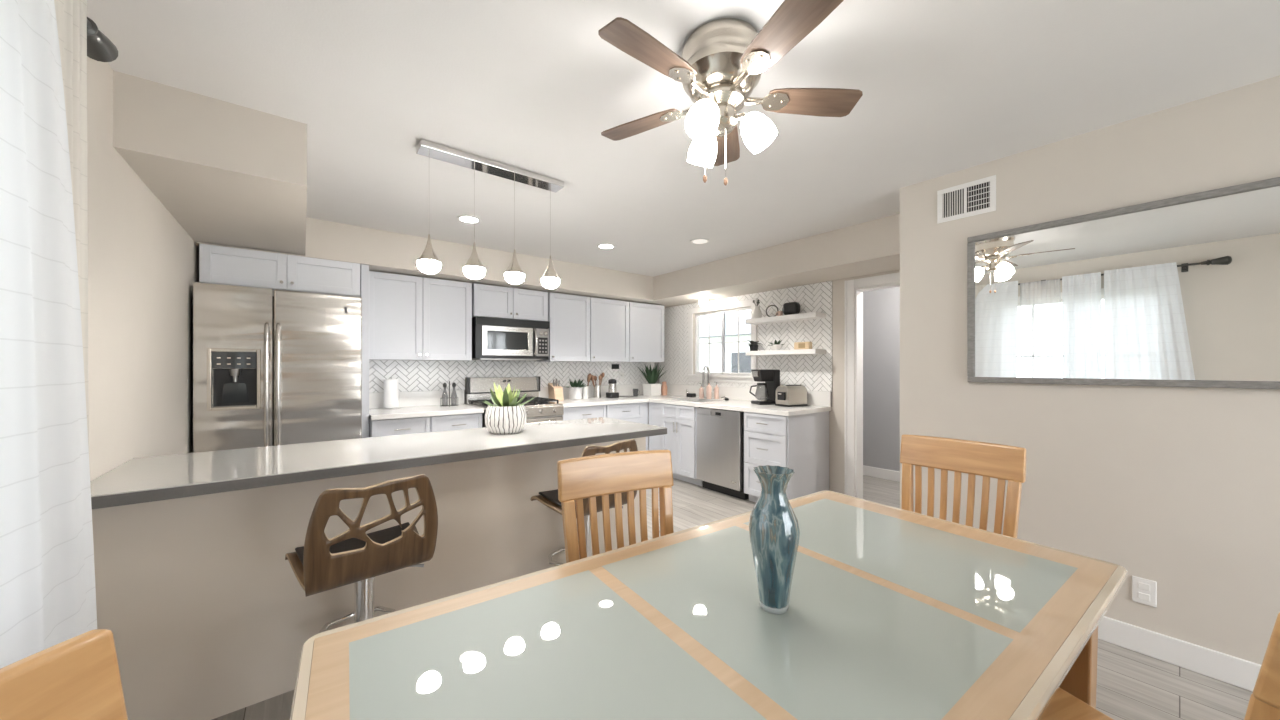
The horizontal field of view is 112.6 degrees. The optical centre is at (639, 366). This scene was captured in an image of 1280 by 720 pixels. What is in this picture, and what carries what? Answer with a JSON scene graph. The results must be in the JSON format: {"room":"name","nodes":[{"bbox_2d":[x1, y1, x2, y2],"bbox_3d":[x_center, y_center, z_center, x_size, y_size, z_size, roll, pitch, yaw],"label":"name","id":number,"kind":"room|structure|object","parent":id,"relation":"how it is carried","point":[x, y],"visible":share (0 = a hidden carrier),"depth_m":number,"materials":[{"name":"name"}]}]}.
{"room":"dining area","nodes":[
{"label":"dining area","id":0,"kind":"room"},
{"bbox_2d":[87,56,199,480],"bbox_3d":[-1.137,0.081,0.420,0.120,2.440,7.270,0,0,-38],"label":"wall","id":1,"kind":"structure","parent":0,"point":[143,265],"depth_m":1.83,"materials":[{"name":"beige paint"}]},
{"bbox_2d":[87,17,117,61],"bbox_3d":[-0.928,-0.939,0.362,0.135,0.090,2.292,0,0,-38],"label":"curtain rod","id":2,"kind":"object","parent":1,"relation":"attached to","point":[100,48],"visible":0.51,"depth_m":1.23,"materials":[{"name":"brown metal"}]},
{"bbox_2d":[0,0,96,667],"bbox_3d":[-1.257,0.136,0.906,0.024,2.230,0.700,0,0,-38],"label":"curtain","id":3,"kind":"object","parent":2,"relation":"hanging from","point":[48,590],"visible":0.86,"depth_m":0.88,"materials":[{"name":"white fabric"}]},
{"bbox_2d":[54,0,88,447],"bbox_3d":[-1.353,0.134,0.986,0.023,2.235,0.345,0,0,-38],"label":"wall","id":4,"kind":"structure","parent":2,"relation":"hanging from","point":[71,15],"depth_m":1.08,"materials":[{"name":"beige paint"}]},
{"bbox_2d":[195,217,685,307],"bbox_3d":[-1.364,-0.989,4.531,4.622,0.300,0.540,0,0,-38],"label":"soffit","id":5,"kind":"structure","parent":0,"point":[383,251],"depth_m":3.94,"materials":[{"name":"beige paint"}]},
{"bbox_2d":[520,360,648,449],"bbox_3d":[-1.569,0.081,4.789,4.862,2.440,0.120,0,0,-38],"label":"wall","id":6,"kind":"structure","parent":0,"point":[520,360],"depth_m":6.05,"materials":[{"name":"beige paint"}]},
{"bbox_2d":[199,244,359,296],"bbox_3d":[-2.772,-0.698,3.360,0.910,0.262,0.606,0,0,-38],"label":"upper cabinet","id":7,"kind":"object","parent":6,"relation":"attached to","point":[221,265],"visible":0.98,"depth_m":3.11,"materials":[{"name":"grey paint"}]},
{"bbox_2d":[369,271,471,360],"bbox_3d":[-2.093,-0.443,4.044,0.878,0.763,0.376,0,0,-38],"label":"upper cabinet","id":8,"kind":"object","parent":6,"relation":"attached to","point":[414,318],"visible":0.96,"depth_m":3.90,"materials":[{"name":"grey paint"}]},
{"bbox_2d":[472,283,547,320],"bbox_3d":[-1.421,-0.661,4.575,0.795,0.325,0.376,0,0,-38],"label":"upper cabinet","id":9,"kind":"object","parent":6,"relation":"attached to","point":[492,301],"visible":0.96,"depth_m":4.42,"materials":[{"name":"grey paint"}]},
{"bbox_2d":[472,316,549,359],"bbox_3d":[-1.394,-0.282,4.544,0.782,0.420,0.446,0,0,-38],"label":"microwave","id":10,"kind":"object","parent":9,"relation":"attached to","point":[492,338],"visible":0.98,"depth_m":4.38,"materials":[{"name":"black plastic"}]},
{"bbox_2d":[369,360,658,403],"bbox_3d":[-1.140,0.160,5.046,3.631,0.462,0.008,0,0,-38],"label":"backsplash","id":11,"kind":"structure","parent":6,"relation":"attached to","point":[412,375],"depth_m":4.63,"materials":[{"name":"white tile"}]},
{"bbox_2d":[612,364,618,368],"bbox_3d":[-0.327,-0.002,5.678,0.120,0.065,0.008,0,0,-38],"label":"wall outlet","id":12,"kind":"object","parent":11,"relation":"attached to","point":[614,366],"visible":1,"depth_m":5.67,"materials":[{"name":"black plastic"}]},
{"bbox_2d":[620,372,623,380],"bbox_3d":[-0.236,0.131,5.732,0.070,0.110,0.035,0,0,-38],"label":"wall outlet","id":13,"kind":"object","parent":11,"relation":"attached to","point":[621,373],"visible":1,"depth_m":5.74,"materials":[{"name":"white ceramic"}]},
{"bbox_2d":[536,292,589,361],"bbox_3d":[-0.889,-0.443,4.996,0.523,0.763,0.376,0,0,-38],"label":"upper cabinet","id":14,"kind":"object","parent":6,"relation":"attached to","point":[568,315],"visible":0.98,"depth_m":4.87,"materials":[{"name":"grey paint"}]},
{"bbox_2d":[589,297,628,361],"bbox_3d":[-0.456,-0.443,5.338,0.570,0.763,0.376,0,0,-38],"label":"upper cabinet","id":15,"kind":"object","parent":6,"relation":"attached to","point":[609,319],"visible":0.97,"depth_m":5.20,"materials":[{"name":"grey paint"}]},
{"bbox_2d":[629,302,663,361],"bbox_3d":[0.001,-0.443,5.700,0.587,0.763,0.376,0,0,-38],"label":"upper cabinet","id":16,"kind":"object","parent":6,"relation":"attached to","point":[646,321],"visible":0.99,"depth_m":5.57,"materials":[{"name":"grey paint"}]},
{"bbox_2d":[87,0,1279,276],"bbox_3d":[1.244,-1.189,2.303,6.191,0.100,7.510,0,0,-38],"label":"ceiling","id":17,"kind":"structure","parent":0,"point":[947,86],"depth_m":1.77,"materials":[{"name":"paint"}]},
{"bbox_2d":[113,70,306,255],"bbox_3d":[-2.287,-0.993,2.445,0.588,0.293,1.588,0,0,-38],"label":"soffit","id":18,"kind":"object","parent":17,"relation":"attached to","point":[229,174],"visible":1,"depth_m":1.90,"materials":[{"name":"beige paint"}]},
{"bbox_2d":[457,215,480,223],"bbox_3d":[-1.318,-1.135,3.291,0.170,0.006,0.170,0,0,-38],"label":"recessed light","id":19,"kind":"object","parent":17,"relation":"in","point":[463,218],"visible":0.95,"depth_m":3.29,"materials":[{"name":"white paint"}]},
{"bbox_2d":[416,139,563,288],"bbox_3d":[-0.815,-0.810,2.415,0.807,0.658,0.114,0,0,-38],"label":"pendant light","id":20,"kind":"object","parent":17,"relation":"hanging from","point":[428,262],"visible":1,"depth_m":2.34,"materials":[{"name":"silver metal"}]},
{"bbox_2d":[417,259,440,273],"bbox_3d":[-1.087,-0.511,2.200,0.114,0.060,0.114,0,0,-38],"label":"diffuser","id":21,"kind":"object","parent":20,"relation":"attached to","point":[429,266],"depth_m":2.16,"materials":[{"name":"white glass"}]},
{"bbox_2d":[463,266,484,278],"bbox_3d":[-0.908,-0.511,2.341,0.114,0.060,0.114,0,0,-38],"label":"diffuser","id":22,"kind":"object","parent":20,"relation":"attached to","point":[473,272],"depth_m":2.30,"materials":[{"name":"white glass"}]},
{"bbox_2d":[504,272,524,283],"bbox_3d":[-0.729,-0.511,2.483,0.114,0.060,0.114,0,0,-38],"label":"diffuser","id":23,"kind":"object","parent":20,"relation":"attached to","point":[511,277],"depth_m":2.44,"materials":[{"name":"white glass"}]},
{"bbox_2d":[541,277,559,288],"bbox_3d":[-0.550,-0.511,2.624,0.114,0.060,0.114,0,0,-38],"label":"diffuser","id":24,"kind":"object","parent":20,"relation":"attached to","point":[548,282],"depth_m":2.59,"materials":[{"name":"white glass"}]},
{"bbox_2d":[597,243,614,248],"bbox_3d":[-0.321,-1.135,4.026,0.170,0.006,0.170,0,0,-38],"label":"recessed light","id":25,"kind":"object","parent":17,"relation":"in","point":[605,245],"visible":1,"depth_m":4.03,"materials":[{"name":"white paint"}]},
{"bbox_2d":[691,238,708,243],"bbox_3d":[0.544,-1.135,3.867,0.170,0.006,0.170,0,0,-38],"label":"recessed light","id":26,"kind":"object","parent":17,"relation":"in","point":[698,240],"visible":1,"depth_m":3.86,"materials":[{"name":"white paint"}]},
{"bbox_2d":[598,0,862,185],"bbox_3d":[0.268,-0.893,1.502,0.942,0.490,0.979,0,0,-38],"label":"ceiling fan","id":27,"kind":"object","parent":17,"relation":"hanging from","point":[722,61],"visible":1,"depth_m":1.43,"materials":[{"name":"brown wood"}]},
{"bbox_2d":[212,475,1252,719],"bbox_3d":[1.244,1.351,2.303,6.191,0.100,7.510,0,0,-38],"label":"floor","id":28,"kind":"structure","parent":0,"point":[1131,685],"depth_m":1.75,"materials":[{"name":"grey wood"}]},
{"bbox_2d":[0,629,127,719],"bbox_3d":[-0.420,0.807,0.308,0.508,0.988,0.439,0,0,-1],"label":"dining chair","id":29,"kind":"object","parent":28,"relation":"on","point":[78,677],"visible":1,"depth_m":0.48,"materials":[{"name":"brown wood"}]},
{"bbox_2d":[193,282,361,452],"bbox_3d":[-2.699,0.381,3.262,0.905,1.840,0.815,0,0,-38],"label":"refrigerator","id":30,"kind":"object","parent":28,"relation":"on","point":[285,367],"visible":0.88,"depth_m":2.94,"materials":[{"name":"silver metal"}]},
{"bbox_2d":[285,474,437,633],"bbox_3d":[-1.057,0.848,1.619,0.442,0.907,0.485,0,0,-40],"label":"bar stool","id":31,"kind":"object","parent":28,"relation":"on","point":[322,564],"visible":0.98,"depth_m":1.49,"materials":[{"name":"brown wood"}]},
{"bbox_2d":[360,264,368,437],"bbox_3d":[-2.403,0.236,3.682,0.056,2.130,0.558,0,0,-38],"label":"end panel","id":32,"kind":"object","parent":28,"relation":"on","point":[364,269],"visible":0.36,"depth_m":3.46,"materials":[{"name":"grey paint"}]},
{"bbox_2d":[90,417,666,719],"bbox_3d":[-0.999,0.847,2.290,2.411,0.909,0.738,0,0,-38],"label":"kitchen island","id":33,"kind":"object","parent":28,"relation":"on","point":[200,599],"visible":0.78,"depth_m":1.68,"materials":[{"name":"paint"}]},
{"bbox_2d":[90,417,666,496],"bbox_3d":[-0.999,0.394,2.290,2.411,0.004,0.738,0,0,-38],"label":"island countertop","id":34,"kind":"structure","parent":33,"relation":"on","point":[176,470],"depth_m":1.91,"materials":[{"name":"grey stone"}]},
{"bbox_2d":[482,383,534,433],"bbox_3d":[-0.809,0.242,2.560,0.310,0.301,0.246,0,0,20],"label":"potted succulent","id":35,"kind":"object","parent":34,"relation":"on","point":[506,416],"visible":1,"depth_m":2.48,"materials":[{"name":"white ceramic"}]},
{"bbox_2d":[485,404,526,433],"bbox_3d":[-0.802,0.311,2.553,0.241,0.162,0.238,0,0,-38],"label":"pot","id":36,"kind":"object","parent":35,"relation":"on","point":[499,418],"depth_m":2.46,"materials":[{"name":"white ceramic"}]},
{"bbox_2d":[369,416,429,436],"bbox_3d":[-2.174,0.866,3.801,0.445,0.870,0.650,0,0,-38],"label":"base cabinet","id":37,"kind":"object","parent":28,"relation":"on","point":[400,426],"visible":0.23,"depth_m":3.56,"materials":[{"name":"grey paint"}]},
{"bbox_2d":[430,413,481,431],"bbox_3d":[-1.823,0.866,4.078,0.445,0.870,0.650,0,0,-38],"label":"base cabinet","id":38,"kind":"object","parent":28,"relation":"on","point":[461,421],"visible":0.18,"depth_m":3.84,"materials":[{"name":"grey paint"}]},
{"bbox_2d":[369,390,483,419],"bbox_3d":[-2.000,0.335,3.945,0.896,0.188,0.646,0,0,-38],"label":"countertop","id":39,"kind":"structure","parent":38,"relation":"on","point":[412,404],"depth_m":3.98,"materials":[{"name":"white stone"}]},
{"bbox_2d":[382,376,399,409],"bbox_3d":[-2.289,0.239,3.927,0.150,0.300,0.150,0,0,-38],"label":"paper towel roll","id":40,"kind":"object","parent":39,"relation":"on","point":[391,386],"visible":1,"depth_m":3.88,"materials":[{"name":"white paper"}]},
{"bbox_2d":[440,381,457,406],"bbox_3d":[-1.859,0.264,4.165,0.165,0.250,0.080,0,0,-38],"label":"stand","id":41,"kind":"object","parent":39,"relation":"on","point":[453,397],"visible":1,"depth_m":4.16,"materials":[{"name":"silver metal"}]},
{"bbox_2d":[442,383,447,405],"bbox_3d":[-1.892,0.269,4.139,0.054,0.229,0.053,0,0,-38],"label":"bottle","id":42,"kind":"object","parent":41,"relation":"on","point":[444,396],"depth_m":4.12,"materials":[{"name":"clear glass"}]},
{"bbox_2d":[451,382,456,404],"bbox_3d":[-1.826,0.269,4.191,0.054,0.229,0.053,0,0,-38],"label":"bottle","id":43,"kind":"object","parent":41,"relation":"on","point":[453,396],"depth_m":4.17,"materials":[{"name":"clear glass"}]},
{"bbox_2d":[465,376,563,427],"bbox_3d":[-1.293,0.691,4.434,0.795,1.160,0.720,0,0,-38],"label":"range","id":44,"kind":"object","parent":28,"relation":"on","point":[477,390],"visible":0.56,"depth_m":4.46,"materials":[{"name":"silver metal"}]},
{"bbox_2d":[467,401,562,409],"bbox_3d":[-1.297,0.392,4.438,0.795,0.018,0.580,0,0,-38],"label":"cooktop","id":45,"kind":"object","parent":44,"relation":"in","point":[536,405],"depth_m":4.33,"materials":[{"name":"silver metal"}]},
{"bbox_2d":[526,416,562,423],"bbox_3d":[-1.096,0.788,4.184,0.775,0.545,0.086,0,0,-38],"label":"oven","id":46,"kind":"object","parent":44,"relation":"in","point":[529,419],"depth_m":4.28,"materials":[{"name":"silver metal"}]},
{"bbox_2d":[530,439,637,565],"bbox_3d":[-0.295,0.837,2.254,0.442,0.929,0.485,0,0,-40],"label":"bar stool","id":47,"kind":"object","parent":28,"relation":"on","point":[548,498],"visible":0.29,"depth_m":2.16,"materials":[{"name":"brown wood"}]},
{"bbox_2d":[562,405,605,420],"bbox_3d":[-0.781,0.866,4.902,0.560,0.870,0.650,0,0,-38],"label":"base cabinet","id":48,"kind":"object","parent":28,"relation":"on","point":[582,412],"visible":0.14,"depth_m":4.67,"materials":[{"name":"grey paint"}]},
{"bbox_2d":[557,450,673,562],"bbox_3d":[0.022,0.807,1.328,0.439,0.988,0.508,0,0,-27],"label":"dining chair","id":49,"kind":"object","parent":28,"relation":"on","point":[579,478],"visible":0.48,"depth_m":1.51,"materials":[{"name":"brown wood"}]},
{"bbox_2d":[606,402,647,449],"bbox_3d":[-0.316,0.866,5.270,0.622,0.870,0.650,0,0,-38],"label":"base cabinet","id":50,"kind":"object","parent":28,"relation":"on","point":[633,412],"visible":0.3,"depth_m":5.07,"materials":[{"name":"grey paint"}]},
{"bbox_2d":[649,402,702,485],"bbox_3d":[0.616,0.866,5.125,0.754,0.870,0.825,0,0,-38],"label":"base cabinet","id":51,"kind":"object","parent":28,"relation":"on","point":[680,421],"visible":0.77,"depth_m":4.80,"materials":[{"name":"grey paint"}]},
{"bbox_2d":[290,490,1127,719],"bbox_3d":[0.330,0.926,1.022,1.850,0.750,0.905,0,0,-35],"label":"dining table","id":52,"kind":"object","parent":28,"relation":"on","point":[893,613],"visible":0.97,"depth_m":0.88,"materials":[{"name":"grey glass"}]},
{"bbox_2d":[748,465,799,613],"bbox_3d":[0.307,0.394,0.979,0.114,0.314,0.114,0,0,-38],"label":"glass vase","id":53,"kind":"object","parent":52,"relation":"on","point":[774,531],"visible":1,"depth_m":0.95,"materials":[{"name":"blue glass"}]},
{"bbox_2d":[697,407,748,499],"bbox_3d":[1.073,0.867,4.561,0.736,0.868,0.600,0,0,-38],"label":"dishwasher","id":54,"kind":"object","parent":28,"relation":"on","point":[720,432],"visible":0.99,"depth_m":4.30,"materials":[{"name":"silver metal"}]},
{"bbox_2d":[744,411,828,501],"bbox_3d":[1.407,0.866,4.125,0.754,0.870,0.475,0,0,-38],"label":"base cabinet","id":55,"kind":"object","parent":28,"relation":"on","point":[799,443],"visible":0.77,"depth_m":3.94,"materials":[{"name":"grey paint"}]},
{"bbox_2d":[539,383,830,415],"bbox_3d":[0.328,0.335,4.570,1.894,0.188,2.553,0,0,-38],"label":"countertop","id":56,"kind":"structure","parent":55,"relation":"on","point":[740,398],"depth_m":4.92,"materials":[{"name":"white stone"}]},
{"bbox_2d":[548,378,563,400],"bbox_3d":[-0.975,0.263,4.941,0.110,0.252,0.179,0,0,-38],"label":"knife block","id":57,"kind":"object","parent":56,"relation":"on","point":[555,391],"visible":0.88,"depth_m":4.90,"materials":[{"name":"brown wood"}]},
{"bbox_2d":[566,379,585,399],"bbox_3d":[-0.765,0.267,5.102,0.282,0.245,0.272,0,0,-38],"label":"potted plant","id":58,"kind":"object","parent":56,"relation":"on","point":[575,391],"visible":1,"depth_m":5.04,"materials":[{"name":"green plant"}]},
{"bbox_2d":[583,373,591,398],"bbox_3d":[-0.645,0.235,5.239,0.114,0.308,0.096,0,0,-38],"label":"utensil crock","id":59,"kind":"object","parent":56,"relation":"on","point":[585,389],"visible":0.94,"depth_m":5.21,"materials":[{"name":"white ceramic"}]},
{"bbox_2d":[590,372,604,397],"bbox_3d":[-0.532,0.229,5.319,0.185,0.319,0.139,0,0,-12],"label":"utensil crock","id":60,"kind":"object","parent":56,"relation":"on","point":[596,388],"visible":0.98,"depth_m":5.28,"materials":[{"name":"silver metal"}]},
{"bbox_2d":[606,379,618,397],"bbox_3d":[-0.345,0.272,5.337,0.130,0.235,0.120,0,0,-38],"label":"coffee grinder","id":61,"kind":"object","parent":56,"relation":"on","point":[611,393],"visible":1,"depth_m":5.29,"materials":[{"name":"black plastic"}]},
{"bbox_2d":[633,389,639,396],"bbox_3d":[-0.050,0.339,5.589,0.095,0.100,0.076,0,0,-6],"label":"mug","id":62,"kind":"object","parent":56,"relation":"on","point":[635,391],"visible":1,"depth_m":5.56,"materials":[{"name":"grey ceramic"}]},
{"bbox_2d":[638,364,665,395],"bbox_3d":[0.168,0.173,5.756,0.368,0.432,0.288,0,0,-20],"label":"potted plant","id":63,"kind":"object","parent":56,"relation":"on","point":[651,375],"visible":0.99,"depth_m":5.70,"materials":[{"name":"green plant"}]},
{"bbox_2d":[661,381,666,394],"bbox_3d":[0.331,0.295,5.820,0.084,0.188,0.084,0,0,-38],"label":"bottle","id":64,"kind":"object","parent":56,"relation":"on","point":[664,386],"visible":0.97,"depth_m":5.79,"materials":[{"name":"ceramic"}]},
{"bbox_2d":[686,389,695,396],"bbox_3d":[0.644,0.340,5.481,0.090,0.099,0.139,0,0,-38],"label":"soap pump","id":65,"kind":"object","parent":56,"relation":"on","point":[687,393],"visible":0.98,"depth_m":5.44,"materials":[{"name":"black plastic"}]},
{"bbox_2d":[699,383,703,398],"bbox_3d":[0.753,0.293,5.223,0.060,0.191,0.059,0,0,2],"label":"soap bottle","id":66,"kind":"object","parent":56,"relation":"on","point":[701,390],"visible":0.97,"depth_m":5.20,"materials":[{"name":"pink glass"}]},
{"bbox_2d":[702,365,713,392],"bbox_3d":[0.823,0.185,5.149,0.107,0.408,0.236,0,0,27],"label":"faucet","id":67,"kind":"object","parent":56,"relation":"on","point":[705,366],"visible":0.69,"depth_m":5.07,"materials":[{"name":"silver metal"}]},
{"bbox_2d":[706,380,711,398],"bbox_3d":[0.834,0.274,5.166,0.068,0.231,0.063,0,0,-38],"label":"soap bottle","id":68,"kind":"object","parent":56,"relation":"on","point":[708,387],"visible":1,"depth_m":5.14,"materials":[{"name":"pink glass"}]},
{"bbox_2d":[714,382,718,398],"bbox_3d":[0.927,0.283,5.163,0.057,0.211,0.056,0,0,5],"label":"soap bottle","id":69,"kind":"object","parent":56,"relation":"on","point":[716,389],"visible":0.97,"depth_m":5.14,"materials":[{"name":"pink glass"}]},
{"bbox_2d":[749,369,779,404],"bbox_3d":[1.303,0.209,4.469,0.244,0.360,0.208,0,0,-16],"label":"coffee maker","id":70,"kind":"object","parent":56,"relation":"on","point":[765,394],"visible":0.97,"depth_m":4.39,"materials":[{"name":"black plastic"}]},
{"bbox_2d":[751,369,773,381],"bbox_3d":[1.276,0.091,4.447,0.169,0.125,0.178,0,0,-16],"label":"basket","id":71,"kind":"object","parent":70,"relation":"on","point":[759,375],"depth_m":4.38,"materials":[{"name":"black plastic"}]},
{"bbox_2d":[775,385,807,406],"bbox_3d":[1.494,0.284,4.244,0.307,0.206,0.174,0,0,-30],"label":"toaster","id":72,"kind":"object","parent":56,"relation":"on","point":[786,395],"visible":1,"depth_m":4.18,"materials":[{"name":"beige metal"}]},
{"bbox_2d":[900,434,1025,537],"bbox_3d":[1.187,0.807,1.690,0.508,0.988,0.439,0,0,-38],"label":"dining chair","id":73,"kind":"object","parent":28,"relation":"on","point":[1002,462],"visible":0.47,"depth_m":1.80,"materials":[{"name":"brown wood"}]},
{"bbox_2d":[1039,612,1279,719],"bbox_3d":[0.968,0.807,0.833,0.439,0.988,0.508,0,0,-19],"label":"dining chair","id":74,"kind":"object","parent":28,"relation":"on","point":[1264,702],"visible":0.59,"depth_m":0.57,"materials":[{"name":"brown wood"}]},
{"bbox_2d":[653,214,899,303],"bbox_3d":[1.329,-0.989,4.391,0.570,0.300,3.019,0,0,-38],"label":"soffit","id":75,"kind":"structure","parent":0,"point":[870,247],"depth_m":3.94,"materials":[{"name":"beige paint"}]},
{"bbox_2d":[699,296,707,306],"bbox_3d":[0.761,-0.778,5.115,0.116,0.122,0.116,0,0,-38],"label":"globe light","id":76,"kind":"object","parent":75,"relation":"attached to","point":[703,301],"visible":1,"depth_m":5.08,"materials":[{"name":"white glass"}]},
{"bbox_2d":[693,270,899,493],"bbox_3d":[1.432,0.081,4.817,0.120,2.440,3.560,0,0,-38],"label":"wall","id":77,"kind":"structure","parent":0,"point":[837,413],"depth_m":4.12,"materials":[{"name":"beige paint"}]},
{"bbox_2d":[687,298,756,383],"bbox_3d":[1.006,-0.291,5.283,0.130,0.965,1.090,0,0,-38],"label":"window","id":78,"kind":"structure","parent":77,"relation":"in","point":[722,376],"depth_m":5.30,"materials":[{"name":"white paint"}]},
{"bbox_2d":[659,281,831,406],"bbox_3d":[1.074,-0.224,5.165,0.008,1.230,2.570,0,0,-38],"label":"backsplash","id":79,"kind":"structure","parent":77,"relation":"attached to","point":[812,371],"depth_m":4.55,"materials":[{"name":"white tile"}]},
{"bbox_2d":[746,312,825,324],"bbox_3d":[1.500,-0.501,4.465,0.192,0.048,0.825,0,0,-38],"label":"floating shelf","id":80,"kind":"object","parent":77,"relation":"attached to","point":[812,315],"visible":1,"depth_m":4.36,"materials":[{"name":"white paint"}]},
{"bbox_2d":[752,299,761,318],"bbox_3d":[1.292,-0.632,4.719,0.110,0.213,0.110,0,0,-38],"label":"vase","id":81,"kind":"object","parent":80,"relation":"on","point":[756,313],"visible":0.99,"depth_m":4.68,"materials":[{"name":"white ceramic"}]},
{"bbox_2d":[766,305,778,316],"bbox_3d":[1.413,-0.594,4.566,0.136,0.136,0.040,0,0,32],"label":"ring ornament","id":82,"kind":"object","parent":80,"relation":"on","point":[770,305],"visible":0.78,"depth_m":4.57,"materials":[{"name":"brown metal"}]},
{"bbox_2d":[782,302,799,314],"bbox_3d":[1.549,-0.594,4.393,0.110,0.135,0.190,0,0,-38],"label":"speaker","id":83,"kind":"object","parent":80,"relation":"on","point":[789,308],"visible":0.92,"depth_m":4.33},
{"bbox_2d":[746,349,825,355],"bbox_3d":[1.500,-0.148,4.465,0.192,0.048,0.825,0,0,-38],"label":"floating shelf","id":84,"kind":"object","parent":77,"relation":"attached to","point":[796,351],"visible":1,"depth_m":4.33,"materials":[{"name":"white paint"}]},
{"bbox_2d":[745,340,762,350],"bbox_3d":[1.252,-0.236,4.756,0.181,0.126,0.167,0,0,-24],"label":"potted plant","id":85,"kind":"object","parent":84,"relation":"on","point":[753,346],"visible":0.97,"depth_m":4.72,"materials":[{"name":"grey plant"}]},
{"bbox_2d":[768,340,783,349],"bbox_3d":[1.438,-0.228,4.535,0.175,0.110,0.157,0,0,-6],"label":"plant","id":86,"kind":"object","parent":84,"relation":"on","point":[776,346],"visible":0.99,"depth_m":4.49,"materials":[{"name":"green plant"}]},
{"bbox_2d":[770,344,781,349],"bbox_3d":[1.441,-0.203,4.530,0.130,0.060,0.129,0,0,-38],"label":"bowl","id":87,"kind":"object","parent":84,"relation":"on","point":[773,346],"depth_m":4.48,"materials":[{"name":"white ceramic"}]},
{"bbox_2d":[794,342,811,348],"bbox_3d":[1.635,-0.210,4.282,0.063,0.075,0.170,0,0,-38],"label":"clock","id":88,"kind":"object","parent":84,"relation":"on","point":[797,345],"visible":0.83,"depth_m":4.25,"materials":[{"name":"beige wood"}]},
{"bbox_2d":[845,272,899,498],"bbox_3d":[2.259,0.243,3.750,0.146,2.115,0.859,0,0,-38],"label":"door frame","id":89,"kind":"structure","parent":77,"relation":"in","point":[854,289],"depth_m":4.00,"materials":[{"name":"white paint"}]},
{"bbox_2d":[863,287,899,471],"bbox_3d":[2.676,0.081,4.347,1.249,2.440,2.300,0,0,-38],"label":"wall","id":90,"kind":"structure","parent":0,"point":[881,308],"depth_m":4.98,"materials":[{"name":"grey paint"}]},
{"bbox_2d":[863,465,899,481],"bbox_3d":[2.633,1.244,4.313,1.119,0.115,2.060,0,0,-38],"label":"baseboard","id":91,"kind":"structure","parent":90,"relation":"attached to","point":[887,474],"depth_m":4.96,"materials":[{"name":"white paint"}]},
{"bbox_2d":[900,75,1279,664],"bbox_3d":[2.859,0.081,1.312,0.120,2.440,3.711,0,0,-38],"label":"wall","id":92,"kind":"structure","parent":0,"point":[1177,488],"depth_m":1.97,"materials":[{"name":"beige paint"}]},
{"bbox_2d":[937,175,995,223],"bbox_3d":[1.872,-0.957,2.456,0.008,0.196,0.276,0,0,-38],"label":"air vent","id":93,"kind":"object","parent":92,"relation":"in","point":[976,197],"visible":1,"depth_m":2.45,"materials":[{"name":"white metal"}]},
{"bbox_2d":[967,177,1279,388],"bbox_3d":[2.388,-0.324,1.786,0.030,0.824,1.660,0,0,-38],"label":"wall mirror","id":94,"kind":"object","parent":92,"relation":"attached to","point":[1180,291],"visible":1,"depth_m":1.94,"materials":[{"name":"silver metal"}]},
{"bbox_2d":[1132,576,1156,606],"bbox_3d":[2.284,1.018,1.933,0.010,0.116,0.072,0,0,-38],"label":"wall outlet","id":95,"kind":"object","parent":92,"relation":"attached to","point":[1144,591],"visible":1,"depth_m":1.93,"materials":[{"name":"white paint"}]},
{"bbox_2d":[1098,616,1260,691],"bbox_3d":[2.806,1.244,1.270,0.015,0.115,3.711,0,0,-38],"label":"baseboard","id":96,"kind":"structure","parent":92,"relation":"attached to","point":[1236,671],"depth_m":1.85,"materials":[{"name":"white paint"}]},
{"label":"outside","id":97,"kind":"structure","parent":0,"visible":0},
{"bbox_3d":[3.138,1.576,2.481,36.000,0.150,32.000,0,0,-38],"label":"ground","id":98,"kind":"structure","parent":97,"visible":0},
{"bbox_2d":[699,311,750,372],"bbox_3d":[6.019,-0.349,14.959,4.800,3.700,11.800,0,0,-38],"label":"house","id":99,"kind":"structure","parent":98,"relation":"on","point":[731,320],"depth_m":15.70,"materials":[{"name":"paint"}]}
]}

